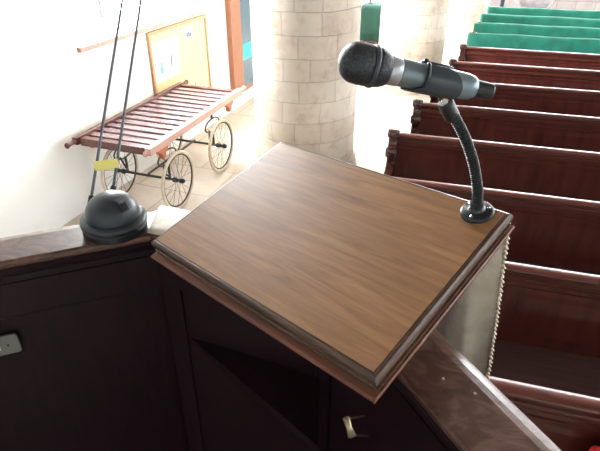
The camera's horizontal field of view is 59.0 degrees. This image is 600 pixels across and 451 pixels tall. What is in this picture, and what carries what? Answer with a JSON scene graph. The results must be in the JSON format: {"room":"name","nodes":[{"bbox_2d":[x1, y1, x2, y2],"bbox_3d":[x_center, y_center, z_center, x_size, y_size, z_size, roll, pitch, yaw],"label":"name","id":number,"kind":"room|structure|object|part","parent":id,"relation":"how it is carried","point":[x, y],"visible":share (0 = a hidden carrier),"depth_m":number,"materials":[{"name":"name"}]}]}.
{"room":"house of worship","nodes":[
{"label":"house of worship","id":0,"kind":"room"},
{"bbox_2d":[0,0,381,237],"bbox_3d":[-1.679,-4.134,5.043,0.550,7.000,22.400,11,33,18],"label":"wall","id":1,"kind":"structure","parent":0,"point":[51,92],"depth_m":4.65,"materials":[{"name":"white paint"}]},
{"bbox_2d":[69,0,214,52],"bbox_3d":[-1.733,-3.803,4.842,0.490,3.760,2.540,11,33,18],"label":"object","id":2,"kind":"structure","parent":1,"relation":"in","point":[95,22],"depth_m":5.52,"materials":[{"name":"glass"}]},
{"bbox_3d":[-1.953,-3.901,4.879,0.020,3.630,2.480,11,33,18],"label":"glass","id":3,"kind":"part","parent":2,"relation":"part of","materials":[{"name":"white glass"}]},
{"bbox_2d":[145,14,211,113],"bbox_3d":[-1.393,-1.919,6.290,0.035,0.920,1.230,11,33,18],"label":"notice board","id":4,"kind":"object","parent":1,"relation":"attached to","point":[194,57],"visible":0.57,"depth_m":6.36,"materials":[{"name":"beige wood"}]},
{"bbox_2d":[152,36,180,83],"bbox_3d":[-1.501,-1.870,5.974,0.003,0.420,0.500,11,33,18],"label":"notice sheet","id":5,"kind":"object","parent":4,"relation":"attached to","point":[165,53],"visible":1,"depth_m":5.96,"materials":[{"name":"white paper"}]},
{"bbox_2d":[160,63,164,73],"bbox_3d":[-1.539,-1.761,5.919,0.001,0.130,0.080,11,33,18],"label":"print","id":6,"kind":"object","parent":5,"relation":"attached to","point":[162,69],"depth_m":5.92},
{"bbox_2d":[185,25,191,38],"bbox_3d":[-1.321,-2.292,6.278,0.003,0.130,0.140,11,33,17],"label":"postcard","id":7,"kind":"object","parent":4,"relation":"attached to","point":[188,32],"visible":1,"depth_m":6.28,"materials":[{"name":"white paper"}]},
{"bbox_2d":[225,0,253,91],"bbox_3d":[-0.722,-3.094,7.546,0.104,2.200,1.250,11,33,18],"label":"display case","id":8,"kind":"object","parent":1,"relation":"attached to","point":[238,16],"visible":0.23,"depth_m":7.45,"materials":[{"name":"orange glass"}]},
{"bbox_3d":[-0.710,-3.074,7.553,0.006,2.040,0.650,11,33,18],"label":"glass","id":9,"kind":"part","parent":8,"relation":"part of","materials":[{"name":"clear glass"}]},
{"bbox_2d":[60,43,459,227],"bbox_3d":[1.845,-1.031,6.771,18.000,0.100,23.200,9,32,14],"label":"floor","id":10,"kind":"structure","parent":0,"point":[378,111],"depth_m":6.51,"materials":[{"name":"beige tile"}]},
{"bbox_2d":[64,80,245,208],"bbox_3d":[-1.330,-0.825,5.512,0.803,0.842,2.102,10,32,16],"label":"wheeled bier","id":11,"kind":"object","parent":10,"relation":"on","point":[190,96],"visible":0.91,"depth_m":5.21,"materials":[{"name":"red wood"}]},
{"bbox_3d":[-1.682,-1.194,5.434,0.058,0.065,2.102,10,32,16],"label":"rail","id":12,"kind":"part","parent":11,"relation":"part of","materials":[{"name":"red wood"}]},
{"bbox_3d":[-0.967,-1.085,5.253,0.058,0.065,2.029,10,32,16],"label":"rail","id":13,"kind":"part","parent":11,"relation":"part of","materials":[{"name":"brown wood"}]},
{"bbox_2d":[0,211,561,450],"bbox_3d":[-0.222,1.117,1.131,1.610,2.021,1.034,14,34,23],"label":"pulpit","id":14,"kind":"object","parent":10,"relation":"on","point":[120,351],"visible":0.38,"depth_m":1.06,"materials":[{"name":"brown wood"}]},
{"bbox_2d":[0,333,21,355],"bbox_3d":[-0.572,0.230,1.011,0.068,0.045,0.008,-11,33,-18],"label":"switch plate","id":15,"kind":"object","parent":14,"relation":"attached to","point":[10,343],"visible":1,"depth_m":1.01,"materials":[{"name":"metal"}]},
{"bbox_3d":[-0.609,0.076,0.977,0.594,0.033,0.463,9,32,14],"label":"rail moulding","id":16,"kind":"part","parent":14,"relation":"part of","materials":[{"name":"black wood"}]},
{"bbox_3d":[-0.606,0.061,0.951,0.733,0.022,0.109,-11,33,-18],"label":"rail","id":17,"kind":"part","parent":14,"relation":"part of","materials":[{"name":"brown wood"}]},
{"bbox_3d":[-0.599,0.643,1.294,0.698,1.265,0.055,-11,33,-18],"label":"wall panel","id":18,"kind":"part","parent":14,"relation":"part of","materials":[{"name":"black wood"}]},
{"bbox_2d":[79,0,147,244],"bbox_3d":[-0.368,-0.275,1.055,0.124,0.446,0.476,-2,31,-4],"label":"lamp","id":19,"kind":"object","parent":14,"relation":"on","point":[112,216],"visible":1,"depth_m":0.98,"materials":[{"name":"black plastic"}]},
{"bbox_3d":[-0.387,-0.314,1.086,0.006,0.410,0.379,3,31,5],"label":"rod","id":20,"kind":"part","parent":19,"relation":"part of","materials":[{"name":"metal"}]},
{"bbox_2d":[114,198,129,212],"bbox_3d":[-0.325,-0.037,0.969,0.021,0.021,0.018,21,37,30],"label":"switch","id":21,"kind":"object","parent":19,"relation":"attached to","point":[121,205],"depth_m":0.97,"materials":[{"name":"black plastic"}]},
{"bbox_3d":[-0.351,-0.324,1.099,0.006,0.398,0.360,3,31,6],"label":"rod","id":22,"kind":"part","parent":19,"relation":"part of","materials":[{"name":"metal"}]},
{"bbox_3d":[-0.109,0.033,0.996,0.415,0.022,0.109,12,33,19],"label":"rail","id":23,"kind":"part","parent":14,"relation":"part of","materials":[{"name":"brown wood"}]},
{"bbox_3d":[-0.112,0.617,1.339,0.390,1.265,0.055,12,33,19],"label":"wall panel","id":24,"kind":"part","parent":14,"relation":"part of","materials":[{"name":"black wood"}]},
{"bbox_2d":[170,334,319,450],"bbox_3d":[-0.093,0.285,1.079,0.446,0.020,0.122,25,39,35],"label":"shelf","id":25,"kind":"object","parent":14,"relation":"attached to","point":[290,392],"depth_m":1.03,"materials":[{"name":"black wood"}]},
{"bbox_2d":[147,205,509,378],"bbox_3d":[0.040,0.204,1.115,0.707,0.677,0.243,9,32,14],"label":"pulpit cloth","id":26,"kind":"object","parent":14,"relation":"hanging from","point":[470,325],"visible":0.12,"depth_m":0.90,"materials":[{"name":"beige fabric"}]},
{"bbox_2d":[151,142,514,403],"bbox_3d":[0.028,0.022,0.840,0.485,0.156,0.330,27,40,37],"label":"lectern","id":27,"kind":"object","parent":14,"relation":"on","point":[351,268],"visible":1,"depth_m":0.77,"materials":[{"name":"brown wood"}]},
{"bbox_3d":[0.028,0.030,0.844,0.480,0.012,0.343,24,54,39],"label":"board","id":28,"kind":"part","parent":27,"relation":"part of","materials":[{"name":"brown wood"}]},
{"bbox_2d":[400,58,494,223],"bbox_3d":[0.202,-0.107,0.705,0.156,0.229,0.048,-4,31,-7],"label":"gooseneck stand","id":29,"kind":"object","parent":27,"relation":"attached to","point":[444,83],"visible":0.98,"depth_m":0.68,"materials":[{"name":"black metal"}]},
{"bbox_2d":[338,41,495,99],"bbox_3d":[0.145,-0.186,0.645,0.200,0.075,0.052,-1,31,-2],"label":"microphone","id":30,"kind":"object","parent":29,"relation":"attached to","point":[368,65],"visible":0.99,"depth_m":0.63,"materials":[{"name":"black metal"}]},
{"bbox_2d":[338,41,393,87],"bbox_3d":[0.079,-0.193,0.637,0.067,0.055,0.057,9,32,14],"label":"grille","id":31,"kind":"object","parent":30,"relation":"attached to","point":[368,65],"depth_m":0.62,"materials":[{"name":"black metal"}]},
{"bbox_2d":[343,415,368,437],"bbox_3d":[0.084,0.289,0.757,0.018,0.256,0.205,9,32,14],"label":"brass catch","id":32,"kind":"object","parent":14,"relation":"attached to","point":[350,432],"visible":1,"depth_m":0.62,"materials":[{"name":"gold metal"}]},
{"bbox_3d":[0.057,0.236,0.620,0.010,0.023,0.020,-18,36,-28],"label":"lever","id":33,"kind":"part","parent":32,"relation":"part of","materials":[{"name":"gold metal"}]},
{"bbox_3d":[0.240,0.844,0.960,0.055,1.265,0.851,-14,34,-22],"label":"wall panel","id":34,"kind":"part","parent":14,"relation":"part of","materials":[{"name":"black wood"}]},
{"bbox_3d":[0.242,0.288,0.625,0.082,0.033,0.865,-14,34,-22],"label":"rail moulding","id":35,"kind":"part","parent":14,"relation":"part of","materials":[{"name":"black wood"}]},
{"bbox_3d":[0.247,0.264,0.612,0.109,0.022,0.881,-14,34,-22],"label":"rail","id":36,"kind":"part","parent":14,"relation":"part of","materials":[{"name":"brown wood"}]},
{"bbox_2d":[359,2,381,43],"bbox_3d":[1.482,-3.891,10.523,0.600,0.945,0.480,9,32,14],"label":"banner","id":37,"kind":"object","parent":10,"relation":"on","point":[370,13],"visible":0.52,"depth_m":10.29,"materials":[{"name":"green fabric"}]},
{"bbox_2d":[384,129,599,201],"bbox_3d":[2.831,0.002,3.997,4.444,0.984,0.540,9,32,14],"label":"wooden pew","id":38,"kind":"object","parent":10,"relation":"on","point":[558,172],"visible":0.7,"depth_m":4.26,"materials":[{"name":"brown wood"}]},
{"bbox_3d":[0.729,-0.287,4.478,0.094,0.984,0.440,9,32,14],"label":"panel","id":39,"kind":"part","parent":38,"relation":"part of","materials":[{"name":"brown wood"}]},
{"bbox_3d":[1.329,-0.416,4.386,0.990,0.300,0.003,9,32,14],"label":"panel","id":40,"kind":"part","parent":38,"relation":"part of","materials":[{"name":"brown wood"}]},
{"bbox_3d":[2.866,-0.152,4.044,4.280,0.600,0.032,9,32,14],"label":"backrest","id":41,"kind":"part","parent":38,"relation":"part of","materials":[{"name":"brown wood"}]},
{"bbox_3d":[2.866,-0.430,3.878,4.280,0.066,0.080,9,32,14],"label":"rail","id":42,"kind":"part","parent":38,"relation":"part of","materials":[{"name":"brown wood"}]},
{"bbox_3d":[2.859,-0.362,3.892,4.280,0.065,0.014,9,32,14],"label":"moulding","id":43,"kind":"part","parent":38,"relation":"part of","materials":[{"name":"brown wood"}]},
{"bbox_3d":[2.337,-0.265,4.134,0.990,0.300,0.003,9,32,14],"label":"panel","id":44,"kind":"part","parent":38,"relation":"part of","materials":[{"name":"brown wood"}]},
{"bbox_2d":[392,176,599,274],"bbox_3d":[2.466,0.408,3.320,4.444,0.984,0.540,9,32,14],"label":"wooden pew","id":45,"kind":"object","parent":10,"relation":"on","point":[563,233],"visible":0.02,"depth_m":3.50,"materials":[{"name":"brown wood"}]},
{"bbox_3d":[2.501,-0.023,3.201,4.280,0.066,0.080,9,32,14],"label":"rail","id":46,"kind":"part","parent":45,"relation":"part of","materials":[{"name":"brown wood"}]},
{"bbox_3d":[0.964,-0.009,3.708,0.990,0.300,0.003,9,32,14],"label":"panel","id":47,"kind":"part","parent":45,"relation":"part of","materials":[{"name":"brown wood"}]},
{"bbox_3d":[2.494,0.045,3.215,4.280,0.065,0.014,9,32,14],"label":"moulding","id":48,"kind":"part","parent":45,"relation":"part of","materials":[{"name":"brown wood"}]},
{"bbox_3d":[2.500,0.254,3.366,4.280,0.600,0.032,9,32,14],"label":"backrest","id":49,"kind":"part","parent":45,"relation":"part of","materials":[{"name":"brown wood"}]},
{"bbox_3d":[2.447,0.485,3.292,4.280,0.030,0.348,9,32,14],"label":"seat","id":50,"kind":"part","parent":45,"relation":"part of","materials":[{"name":"brown wood"}]},
{"bbox_3d":[1.972,0.142,3.456,0.990,0.300,0.003,9,32,14],"label":"panel","id":51,"kind":"part","parent":45,"relation":"part of","materials":[{"name":"brown wood"}]},
{"bbox_2d":[410,99,599,151],"bbox_3d":[3.182,-0.407,4.678,4.444,0.984,0.540,9,32,14],"label":"wooden pew","id":52,"kind":"object","parent":10,"relation":"on","point":[552,130],"visible":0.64,"depth_m":4.91,"materials":[{"name":"brown wood"}]},
{"bbox_3d":[1.080,-0.695,5.159,0.094,0.984,0.440,9,32,14],"label":"panel","id":53,"kind":"part","parent":52,"relation":"part of","materials":[{"name":"brown wood"}]},
{"bbox_3d":[1.681,-0.824,5.067,0.990,0.300,0.003,9,32,14],"label":"panel","id":54,"kind":"part","parent":52,"relation":"part of","materials":[{"name":"brown wood"}]},
{"bbox_3d":[3.217,-0.561,4.725,4.280,0.600,0.032,9,32,14],"label":"backrest","id":55,"kind":"part","parent":52,"relation":"part of","materials":[{"name":"brown wood"}]},
{"bbox_3d":[3.211,-0.770,4.574,4.280,0.065,0.014,9,32,14],"label":"moulding","id":56,"kind":"part","parent":52,"relation":"part of","materials":[{"name":"brown wood"}]},
{"bbox_3d":[3.217,-0.838,4.560,4.280,0.066,0.080,9,32,14],"label":"rail","id":57,"kind":"part","parent":52,"relation":"part of","materials":[{"name":"brown wood"}]},
{"bbox_3d":[2.689,-0.673,4.815,0.990,0.300,0.003,9,32,14],"label":"panel","id":58,"kind":"part","parent":52,"relation":"part of","materials":[{"name":"brown wood"}]},
{"bbox_2d":[429,83,599,116],"bbox_3d":[3.533,-0.816,5.360,4.444,0.984,0.540,9,32,14],"label":"wooden pew","id":59,"kind":"object","parent":10,"relation":"on","point":[578,102],"visible":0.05,"depth_m":5.53,"materials":[{"name":"brown wood"}]},
{"bbox_3d":[1.431,-1.104,5.840,0.094,0.984,0.440,9,32,14],"label":"panel","id":60,"kind":"part","parent":59,"relation":"part of","materials":[{"name":"brown wood"}]},
{"bbox_3d":[2.032,-1.233,5.748,0.990,0.300,0.003,9,32,14],"label":"panel","id":61,"kind":"part","parent":59,"relation":"part of","materials":[{"name":"brown wood"}]},
{"bbox_3d":[3.568,-0.970,5.406,4.280,0.600,0.032,9,32,14],"label":"backrest","id":62,"kind":"part","parent":59,"relation":"part of","materials":[{"name":"brown wood"}]},
{"bbox_3d":[3.568,-1.247,5.241,4.280,0.066,0.080,9,32,14],"label":"rail","id":63,"kind":"part","parent":59,"relation":"part of","materials":[{"name":"brown wood"}]},
{"bbox_3d":[3.562,-1.179,5.255,4.280,0.065,0.014,9,32,14],"label":"moulding","id":64,"kind":"part","parent":59,"relation":"part of","materials":[{"name":"brown wood"}]},
{"bbox_3d":[3.040,-1.082,5.497,0.990,0.300,0.003,9,32,14],"label":"panel","id":65,"kind":"part","parent":59,"relation":"part of","materials":[{"name":"brown wood"}]},
{"bbox_2d":[449,59,599,90],"bbox_3d":[3.909,-1.221,6.035,4.444,0.984,0.540,9,32,14],"label":"wooden pew","id":66,"kind":"object","parent":10,"relation":"on","point":[566,78],"visible":0.27,"depth_m":6.24,"materials":[{"name":"brown wood"}]},
{"bbox_3d":[1.806,-1.509,6.515,0.094,0.984,0.440,9,32,14],"label":"panel","id":67,"kind":"part","parent":66,"relation":"part of","materials":[{"name":"brown wood"}]},
{"bbox_3d":[2.407,-1.638,6.423,0.990,0.300,0.003,9,32,14],"label":"panel","id":68,"kind":"part","parent":66,"relation":"part of","materials":[{"name":"brown wood"}]},
{"bbox_3d":[3.943,-1.652,5.916,4.280,0.066,0.080,9,32,14],"label":"rail","id":69,"kind":"part","parent":66,"relation":"part of","materials":[{"name":"brown wood"}]},
{"bbox_3d":[3.937,-1.584,5.930,4.280,0.065,0.014,9,32,14],"label":"moulding","id":70,"kind":"part","parent":66,"relation":"part of","materials":[{"name":"brown wood"}]},
{"bbox_3d":[3.943,-1.375,6.082,4.280,0.600,0.032,9,32,14],"label":"backrest","id":71,"kind":"part","parent":66,"relation":"part of","materials":[{"name":"brown wood"}]},
{"bbox_3d":[3.415,-1.487,6.172,0.990,0.300,0.003,9,32,14],"label":"panel","id":72,"kind":"part","parent":66,"relation":"part of","materials":[{"name":"brown wood"}]},
{"bbox_2d":[458,44,599,70],"bbox_3d":[4.245,-1.632,6.720,4.444,0.984,0.540,9,32,14],"label":"wooden pew","id":73,"kind":"object","parent":10,"relation":"on","point":[584,61],"visible":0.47,"depth_m":6.93,"materials":[{"name":"brown wood"}]},
{"bbox_3d":[2.143,-1.920,7.200,0.094,0.984,0.440,9,32,14],"label":"panel","id":74,"kind":"part","parent":73,"relation":"part of","materials":[{"name":"brown wood"}]},
{"bbox_3d":[2.744,-2.049,7.108,0.990,0.300,0.003,9,32,14],"label":"panel","id":75,"kind":"part","parent":73,"relation":"part of","materials":[{"name":"brown wood"}]},
{"bbox_3d":[4.280,-2.063,6.601,4.280,0.066,0.080,9,32,14],"label":"rail","id":76,"kind":"part","parent":73,"relation":"part of","materials":[{"name":"brown wood"}]},
{"bbox_3d":[4.274,-1.995,6.615,4.280,0.065,0.014,9,32,14],"label":"moulding","id":77,"kind":"part","parent":73,"relation":"part of","materials":[{"name":"brown wood"}]},
{"bbox_3d":[4.280,-1.786,6.766,4.280,0.600,0.032,9,32,14],"label":"backrest","id":78,"kind":"part","parent":73,"relation":"part of","materials":[{"name":"brown wood"}]},
{"bbox_3d":[3.752,-1.898,6.857,0.990,0.300,0.003,9,32,14],"label":"panel","id":79,"kind":"part","parent":73,"relation":"part of","materials":[{"name":"brown wood"}]},
{"bbox_2d":[514,0,554,7],"bbox_3d":[5.110,-4.752,11.690,0.813,1.220,0.813,22,38,32],"label":"stone font","id":80,"kind":"object","parent":10,"relation":"on","point":[519,3],"visible":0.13,"depth_m":11.34,"materials":[{"name":"beige stone"}]},
{"bbox_2d":[488,376,599,450],"bbox_3d":[1.802,1.232,1.947,4.444,0.984,0.540,9,32,14],"label":"wooden pew","id":81,"kind":"object","parent":10,"relation":"on","point":[571,421],"visible":0.02,"depth_m":2.05,"materials":[{"name":"brown wood"}]},
{"bbox_3d":[1.837,0.800,1.829,4.280,0.066,0.080,9,32,14],"label":"rail","id":82,"kind":"part","parent":81,"relation":"part of","materials":[{"name":"brown wood"}]},
{"bbox_3d":[1.830,0.868,1.843,4.280,0.065,0.014,9,32,14],"label":"moulding","id":83,"kind":"part","parent":81,"relation":"part of","materials":[{"name":"brown wood"}]},
{"bbox_3d":[1.836,1.078,1.994,4.280,0.600,0.032,9,32,14],"label":"backrest","id":84,"kind":"part","parent":81,"relation":"part of","materials":[{"name":"brown wood"}]},
{"bbox_3d":[1.308,0.965,2.084,0.990,0.300,0.003,9,32,14],"label":"panel","id":85,"kind":"part","parent":81,"relation":"part of","materials":[{"name":"brown wood"}]},
{"bbox_2d":[589,446,599,450],"bbox_3d":[1.239,1.024,2.010,0.330,0.364,0.110,9,32,14],"label":"hassock","id":86,"kind":"object","parent":81,"relation":"on","point":[592,448],"visible":1,"depth_m":1.98,"materials":[{"name":"red fabric"}]},
{"bbox_2d":[489,261,599,397],"bbox_3d":[2.138,0.821,2.632,4.444,0.984,0.540,9,32,14],"label":"wooden pew","id":87,"kind":"object","parent":10,"relation":"on","point":[548,330],"visible":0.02,"depth_m":2.81,"materials":[{"name":"brown wood"}]},
{"bbox_3d":[0.637,0.403,3.021,0.990,0.300,0.003,9,32,14],"label":"panel","id":88,"kind":"part","parent":87,"relation":"part of","materials":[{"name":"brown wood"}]},
{"bbox_3d":[2.120,0.898,2.605,4.280,0.030,0.348,9,32,14],"label":"seat","id":89,"kind":"part","parent":87,"relation":"part of","materials":[{"name":"brown wood"}]},
{"bbox_3d":[2.173,0.667,2.679,4.280,0.600,0.032,9,32,14],"label":"backrest","id":90,"kind":"part","parent":87,"relation":"part of","materials":[{"name":"brown wood"}]},
{"bbox_3d":[2.167,0.457,2.527,4.280,0.065,0.014,9,32,14],"label":"moulding","id":91,"kind":"part","parent":87,"relation":"part of","materials":[{"name":"brown wood"}]},
{"bbox_3d":[2.173,0.389,2.514,4.280,0.066,0.080,9,32,14],"label":"rail","id":92,"kind":"part","parent":87,"relation":"part of","materials":[{"name":"brown wood"}]},
{"bbox_3d":[1.645,0.554,2.769,0.990,0.300,0.003,9,32,14],"label":"panel","id":93,"kind":"part","parent":87,"relation":"part of","materials":[{"name":"brown wood"}]},
{"bbox_3d":[4.601,-2.040,7.400,4.444,0.984,0.540,9,32,14],"label":"wooden pew","id":94,"kind":"object","parent":10,"relation":"on","visible":0},
{"bbox_2d":[467,32,599,53],"bbox_3d":[4.600,-2.363,7.397,4.404,0.421,0.420,9,32,14],"label":"cloth","id":95,"kind":"object","parent":94,"relation":"on","point":[506,41],"visible":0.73,"depth_m":7.57,"materials":[{"name":"green fabric"}]},
{"bbox_3d":[4.919,-2.454,8.090,4.444,0.984,0.540,9,32,14],"label":"wooden pew","id":96,"kind":"object","parent":10,"relation":"on","visible":0},
{"bbox_2d":[473,22,599,38],"bbox_3d":[4.914,-2.771,8.076,4.404,0.421,0.423,9,32,14],"label":"cloth","id":97,"kind":"object","parent":96,"relation":"on","point":[494,28],"visible":0.5,"depth_m":8.24,"materials":[{"name":"green fabric"}]},
{"bbox_3d":[5.256,-2.865,8.775,4.444,0.984,0.540,9,32,14],"label":"wooden pew","id":98,"kind":"object","parent":10,"relation":"on","visible":0},
{"bbox_2d":[480,13,599,27],"bbox_3d":[5.250,-3.180,8.759,4.404,0.421,0.434,9,32,14],"label":"cloth","id":99,"kind":"object","parent":98,"relation":"on","point":[485,18],"visible":0.46,"depth_m":8.92,"materials":[{"name":"green fabric"}]},
{"bbox_3d":[5.612,-3.273,9.455,4.444,0.984,0.540,9,32,14],"label":"wooden pew","id":100,"kind":"object","parent":10,"relation":"on","visible":0},
{"bbox_2d":[487,6,599,18],"bbox_3d":[5.606,-3.588,9.438,4.404,0.421,0.463,9,32,14],"label":"cloth","id":101,"kind":"object","parent":100,"relation":"on","point":[588,14],"visible":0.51,"depth_m":9.59,"materials":[{"name":"green fabric"}]},
{"bbox_2d":[250,0,361,164],"bbox_3d":[0.054,-3.556,4.080,1.400,7.000,1.400,-26,40,-36],"label":"stone pillar","id":102,"kind":"structure","parent":0,"point":[302,99],"depth_m":4.87,"materials":[{"name":"stone"}]},
{"bbox_2d":[376,0,449,94],"bbox_3d":[1.796,-5.368,7.101,1.400,7.000,1.400,-26,40,-36],"label":"stone pillar","id":103,"kind":"structure","parent":0,"point":[415,30],"depth_m":8.05,"materials":[{"name":"stone"}]},
{"bbox_2d":[445,0,489,44],"bbox_3d":[3.588,-7.190,10.136,1.400,7.000,1.400,-26,40,-36],"label":"stone pillar","id":104,"kind":"structure","parent":0,"point":[462,16],"depth_m":11.26,"materials":[{"name":"stone"}]},
{"bbox_2d":[489,0,599,10],"bbox_3d":[7.583,-9.244,13.560,11.800,7.000,0.500,9,32,14],"label":"wall","id":105,"kind":"structure","parent":0,"point":[594,5],"depth_m":15.03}
]}

